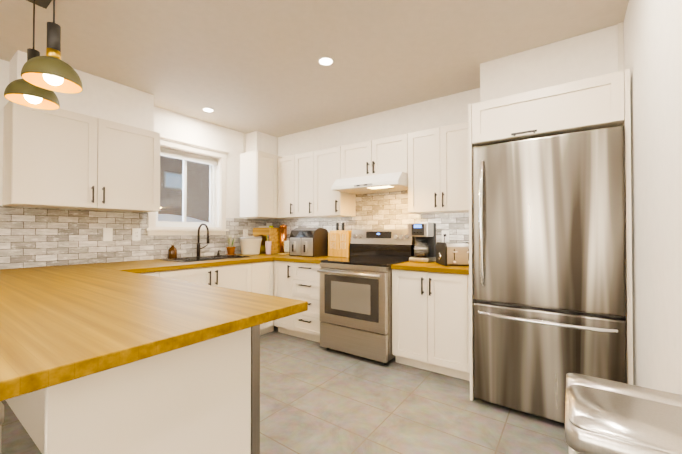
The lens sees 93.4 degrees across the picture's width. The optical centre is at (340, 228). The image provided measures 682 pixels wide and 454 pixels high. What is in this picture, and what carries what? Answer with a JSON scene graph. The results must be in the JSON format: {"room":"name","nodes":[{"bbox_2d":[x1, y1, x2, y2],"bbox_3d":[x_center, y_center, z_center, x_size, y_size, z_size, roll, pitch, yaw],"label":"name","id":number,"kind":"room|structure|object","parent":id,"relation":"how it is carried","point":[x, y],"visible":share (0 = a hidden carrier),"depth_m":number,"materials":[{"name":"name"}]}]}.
{"room":"kitchen","nodes":[
{"label":"kitchen","id":0,"kind":"room"},
{"bbox_2d":[9,50,153,130],"bbox_3d":[-2.344,-1.192,2.990,0.299,0.387,1.005,0,-1,36],"label":"soffit","id":1,"kind":"structure","parent":0,"point":[101,98],"depth_m":2.97,"materials":[{"name":"paint"}]},
{"bbox_2d":[0,59,265,268],"bbox_3d":[-2.777,-0.064,2.767,0.160,2.650,5.720,0,-1,36],"label":"wall","id":2,"kind":"structure","parent":0,"point":[174,125],"depth_m":4.06,"materials":[{"name":"paint"}]},
{"bbox_2d":[2,101,159,211],"bbox_3d":[-2.319,-0.592,2.974,0.348,0.810,1.080,0,-1,36],"label":"upper cabinet","id":3,"kind":"object","parent":2,"relation":"attached to","point":[61,158],"depth_m":2.76,"materials":[{"name":"beige wood"}]},
{"bbox_2d":[145,136,228,234],"bbox_3d":[-1.883,-0.484,3.964,0.191,1.117,1.034,0,-1,36],"label":"window","id":4,"kind":"structure","parent":2,"relation":"in","point":[174,148],"depth_m":4.03,"materials":[{"name":"white"}]},
{"bbox_2d":[243,131,277,219],"bbox_3d":[-1.165,-0.757,4.677,0.254,1.219,0.429,0,-1,36],"label":"wall column","id":5,"kind":"structure","parent":0,"point":[261,141],"depth_m":4.58,"materials":[{"name":"paint"}]},
{"bbox_2d":[1,326,568,453],"bbox_3d":[-1.094,1.296,1.452,4.410,0.100,5.880,0,-1,36],"label":"floor","id":6,"kind":"structure","parent":0,"point":[316,398],"depth_m":2.17,"materials":[{"name":"tile"}]},
{"bbox_2d":[0,401,3,453],"bbox_3d":[-1.342,0.920,1.013,0.300,0.639,0.360,0,-1,36],"label":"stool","id":7,"kind":"object","parent":6,"relation":"on","point":[1,413],"visible":1,"depth_m":1.09,"materials":[{"name":"metal"}]},
{"bbox_2d":[0,190,469,453],"bbox_3d":[-0.843,0.344,2.598,3.176,1.828,3.418,0,-1,36],"label":"base cabinet","id":8,"kind":"object","parent":6,"relation":"on","point":[154,349],"visible":0.9,"depth_m":1.42,"materials":[{"name":"beige wood"}]},
{"bbox_2d":[103,228,112,240],"label":"outlet plates","id":9,"kind":"object","parent":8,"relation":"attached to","point":[108,234],"depth_m":3.22,"materials":[{"name":"white plastic"}]},
{"bbox_2d":[132,228,140,240],"label":"outlet plates","id":10,"kind":"object","parent":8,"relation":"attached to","point":[136,232],"depth_m":3.43,"materials":[{"name":"white plastic"}]},
{"bbox_2d":[0,252,468,400],"bbox_3d":[-0.843,0.349,2.597,3.176,0.040,3.418,0,-1,35],"label":"countertop","id":11,"kind":"structure","parent":8,"relation":"on","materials":[{"name":"brown wood"}]},
{"bbox_2d":[168,240,176,257],"bbox_3d":[-1.929,0.234,3.682,0.096,0.212,0.092,0,-1,36],"label":"soap bottle","id":12,"kind":"object","parent":11,"relation":"on","point":[172,251],"visible":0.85,"depth_m":3.65,"materials":[{"name":"orange glass"}]},
{"bbox_2d":[161,223,248,261],"bbox_3d":[-1.565,0.246,3.729,0.552,0.632,0.844,0,-1,35],"label":"sink","id":13,"kind":"object","parent":11,"relation":"in","point":[198,258],"depth_m":3.72,"materials":[{"name":"grey metal"}]},
{"bbox_2d":[226,232,236,254],"bbox_3d":[-1.461,0.195,4.264,0.147,0.303,0.148,0,-1,36],"label":"potted plant","id":14,"kind":"object","parent":11,"relation":"on","point":[230,248],"visible":0.98,"depth_m":4.23,"materials":[{"name":"green plant"}]},
{"bbox_2d":[239,236,261,254],"bbox_3d":[-1.249,0.226,4.449,0.316,0.245,0.316,0,-1,36],"label":"bin","id":15,"kind":"object","parent":11,"relation":"on","point":[250,245],"visible":1,"depth_m":4.33,"materials":[{"name":"white plastic"}]},
{"bbox_2d":[253,226,279,253],"bbox_3d":[-1.070,0.152,4.688,0.354,0.399,0.254,0,-1,36],"label":"corner riser","id":16,"kind":"object","parent":11,"relation":"on","point":[264,231],"visible":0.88,"depth_m":4.59,"materials":[{"name":"brown wood"}]},
{"bbox_2d":[265,235,271,253],"bbox_3d":[-0.999,0.218,4.413,0.086,0.261,0.086,0,-1,36],"label":"tumbler","id":17,"kind":"object","parent":11,"relation":"on","point":[268,246],"visible":1,"depth_m":4.38,"materials":[{"name":"pink"}]},
{"bbox_2d":[280,224,286,252],"bbox_3d":[-0.825,0.142,4.597,0.104,0.417,0.104,0,-1,36],"label":"copper canister","id":18,"kind":"object","parent":11,"relation":"on","point":[283,232],"visible":0.9,"depth_m":4.55,"materials":[{"name":"brown metal"}]},
{"bbox_2d":[289,228,327,256],"bbox_3d":[-0.424,0.165,4.113,0.405,0.360,0.352,0,-1,36],"label":"air fryer","id":19,"kind":"object","parent":11,"relation":"on","point":[308,242],"visible":1,"depth_m":4.01,"materials":[{"name":"grey metal"}]},
{"bbox_2d":[328,222,351,256],"bbox_3d":[-0.006,0.130,4.001,0.315,0.427,0.137,0,-1,36],"label":"knife block","id":20,"kind":"object","parent":11,"relation":"on","point":[339,241],"visible":1,"depth_m":3.95,"materials":[{"name":"brown wood"}]},
{"bbox_2d":[408,222,435,262],"bbox_3d":[0.846,0.136,3.316,0.217,0.400,0.258,0,-1,36],"label":"coffee maker","id":21,"kind":"object","parent":11,"relation":"on","point":[423,234],"visible":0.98,"depth_m":3.24,"materials":[{"name":"silver metal"}]},
{"bbox_2d":[436,242,468,265],"bbox_3d":[1.077,0.229,3.011,0.314,0.206,0.298,0,-1,1],"label":"toaster","id":22,"kind":"object","parent":11,"relation":"on","point":[453,253],"visible":0.73,"depth_m":2.88,"materials":[{"name":"silver metal"}]},
{"bbox_2d":[243,229,247,236],"label":"outlet plates","id":23,"kind":"object","parent":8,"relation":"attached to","point":[245,231],"depth_m":4.58,"materials":[{"name":"white plastic"}]},
{"bbox_2d":[442,231,448,242],"label":"outlet plates","id":24,"kind":"object","parent":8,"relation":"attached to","point":[445,234],"depth_m":3.30,"materials":[{"name":"white plastic"}]},
{"bbox_3d":[-0.759,0.340,4.394,0.200,0.016,0.200,0,-1,36],"label":"round board","id":25,"kind":"object","parent":8,"relation":"on","visible":0},
{"bbox_2d":[284,241,288,252],"bbox_3d":[-0.718,0.248,4.470,0.160,0.168,0.080,0,-1,36],"label":"pouch","id":26,"kind":"object","parent":25,"relation":"on","point":[286,246],"visible":0.52,"depth_m":4.45,"materials":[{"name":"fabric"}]},
{"bbox_2d":[317,229,414,364],"bbox_3d":[0.263,0.635,3.379,0.782,1.264,0.739,0,-1,36],"label":"range","id":27,"kind":"object","parent":6,"relation":"on","point":[356,302],"visible":0.92,"depth_m":3.16,"materials":[{"name":"silver metal"}]},
{"bbox_2d":[473,125,626,423],"bbox_3d":[1.514,0.331,2.390,0.831,1.848,0.942,0,-1,36],"label":"fridge","id":28,"kind":"object","parent":6,"relation":"on","point":[549,286],"visible":0.88,"depth_m":2.05,"materials":[{"name":"silver metal"}]},
{"bbox_2d":[468,69,632,400],"bbox_3d":[1.548,0.167,2.442,0.896,2.179,0.897,0,-1,36],"label":"surround","id":29,"kind":"object","parent":6,"relation":"on","point":[598,102],"visible":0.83,"depth_m":2.06,"materials":[{"name":"beige wood"}]},
{"bbox_2d":[565,373,681,453],"bbox_3d":[0.698,0.827,0.732,0.300,0.819,0.330,0,-1,36],"label":"chair","id":30,"kind":"object","parent":6,"relation":"on","point":[604,416],"visible":1,"depth_m":0.71,"materials":[{"name":"silver plastic"}]},
{"bbox_2d":[0,0,628,136],"bbox_3d":[-1.094,-1.454,1.483,4.410,0.100,5.880,0,-1,36],"label":"ceiling","id":31,"kind":"structure","parent":0,"point":[245,66],"depth_m":2.44,"materials":[{"name":"paint"}]},
{"bbox_2d":[4,0,82,109],"bbox_3d":[-1.616,-1.070,1.753,0.719,0.659,0.238,0,-1,36],"label":"pendant lights","id":32,"kind":"object","parent":31,"relation":"hanging from","point":[44,79],"visible":1,"depth_m":1.70,"materials":[{"name":"green metal"}]},
{"bbox_2d":[202,108,214,111],"bbox_3d":[-1.535,-1.376,3.714,0.135,0.005,0.135,0,-1,-9],"label":"recessed light","id":33,"kind":"object","parent":31,"relation":"in","point":[204,109],"depth_m":3.70,"materials":[{"name":"white plastic"}]},
{"bbox_2d":[318,57,333,65],"bbox_3d":[-0.125,-1.388,2.659,0.135,0.005,0.135,0,-1,-9],"label":"recessed light","id":34,"kind":"object","parent":31,"relation":"in","point":[325,61],"depth_m":2.66,"materials":[{"name":"white plastic"}]},
{"bbox_2d":[267,88,479,219],"bbox_3d":[0.632,-0.053,3.749,4.250,2.650,0.160,0,-1,36],"label":"wall","id":35,"kind":"structure","parent":0,"point":[452,109],"depth_m":3.74,"materials":[{"name":"paint"}]},
{"bbox_2d":[0,190,468,268],"bbox_3d":[-0.675,-0.118,2.839,3.176,0.898,2.838,0,-1,35],"label":"backsplash","id":36,"kind":"structure","parent":35,"relation":"attached to","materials":[{"name":"grey tile"}]},
{"bbox_2d":[240,150,277,218],"bbox_3d":[-1.065,-0.572,4.266,0.408,0.840,0.360,0,-1,36],"label":"upper cabinet","id":37,"kind":"object","parent":35,"relation":"attached to","point":[258,169],"depth_m":4.16,"materials":[{"name":"beige wood"}]},
{"bbox_2d":[278,155,313,218],"bbox_3d":[-0.632,-0.552,4.317,0.402,0.800,0.390,0,-1,36],"label":"upper cabinet","id":38,"kind":"object","parent":35,"relation":"attached to","point":[287,166],"depth_m":4.21,"materials":[{"name":"beige wood"}]},
{"bbox_2d":[298,151,317,216],"bbox_3d":[-0.369,-0.553,4.167,0.440,0.800,0.328,0,-1,36],"label":"upper cabinet","id":39,"kind":"object","parent":35,"relation":"attached to","point":[307,162],"depth_m":4.01,"materials":[{"name":"beige wood"}]},
{"bbox_2d":[318,146,355,216],"bbox_3d":[-0.100,-0.556,3.975,0.462,0.800,0.328,0,-1,36],"label":"upper cabinet","id":40,"kind":"object","parent":35,"relation":"attached to","point":[331,203],"depth_m":3.82,"materials":[{"name":"beige wood"}]},
{"bbox_2d":[342,133,409,178],"bbox_3d":[0.426,-0.760,3.602,0.826,0.400,0.328,0,-1,36],"label":"upper cabinet","id":41,"kind":"object","parent":35,"relation":"attached to","point":[391,154],"depth_m":3.43,"materials":[{"name":"beige wood"}]},
{"bbox_2d":[331,172,407,194],"bbox_3d":[0.367,-0.490,3.516,0.805,0.138,0.510,0,-1,36],"label":"range hood","id":42,"kind":"object","parent":41,"relation":"attached to","point":[389,182],"visible":0.96,"depth_m":3.34,"materials":[{"name":"white metal"}]},
{"bbox_2d":[407,122,468,213],"bbox_3d":[1.055,-0.565,3.151,0.716,0.800,0.328,0,-1,36],"label":"upper cabinet","id":43,"kind":"object","parent":35,"relation":"attached to","point":[438,177],"depth_m":3.04,"materials":[{"name":"beige wood"}]},
{"bbox_2d":[480,22,623,101],"bbox_3d":[1.673,-1.156,2.621,0.909,0.467,0.487,0,-1,36],"label":"soffit","id":44,"kind":"structure","parent":0,"point":[600,52],"depth_m":2.39,"materials":[{"name":"paint"}]},
{"bbox_2d":[623,0,681,394],"bbox_3d":[0.636,-0.093,0.234,0.160,2.650,5.560,0,-1,36],"label":"wall","id":45,"kind":"structure","parent":0,"point":[652,36],"depth_m":1.38,"materials":[{"name":"paint"}]},
{"label":"outside","id":46,"kind":"structure","parent":0,"visible":0},
{"bbox_2d":[158,214,208,222],"bbox_3d":[-3.551,0.140,6.191,4.800,0.841,12.000,0,-1,36],"label":"snow","id":47,"kind":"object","parent":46,"point":[168,217],"depth_m":5.92,"materials":[{"name":"white snow"}]},
{"bbox_2d":[158,155,209,221],"bbox_3d":[-5.489,-1.185,7.588,0.240,7.000,12.000,0,-1,36],"label":"siding","id":48,"kind":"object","parent":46,"point":[178,164],"depth_m":8.95,"materials":[{"name":"white plastic"}]}
]}

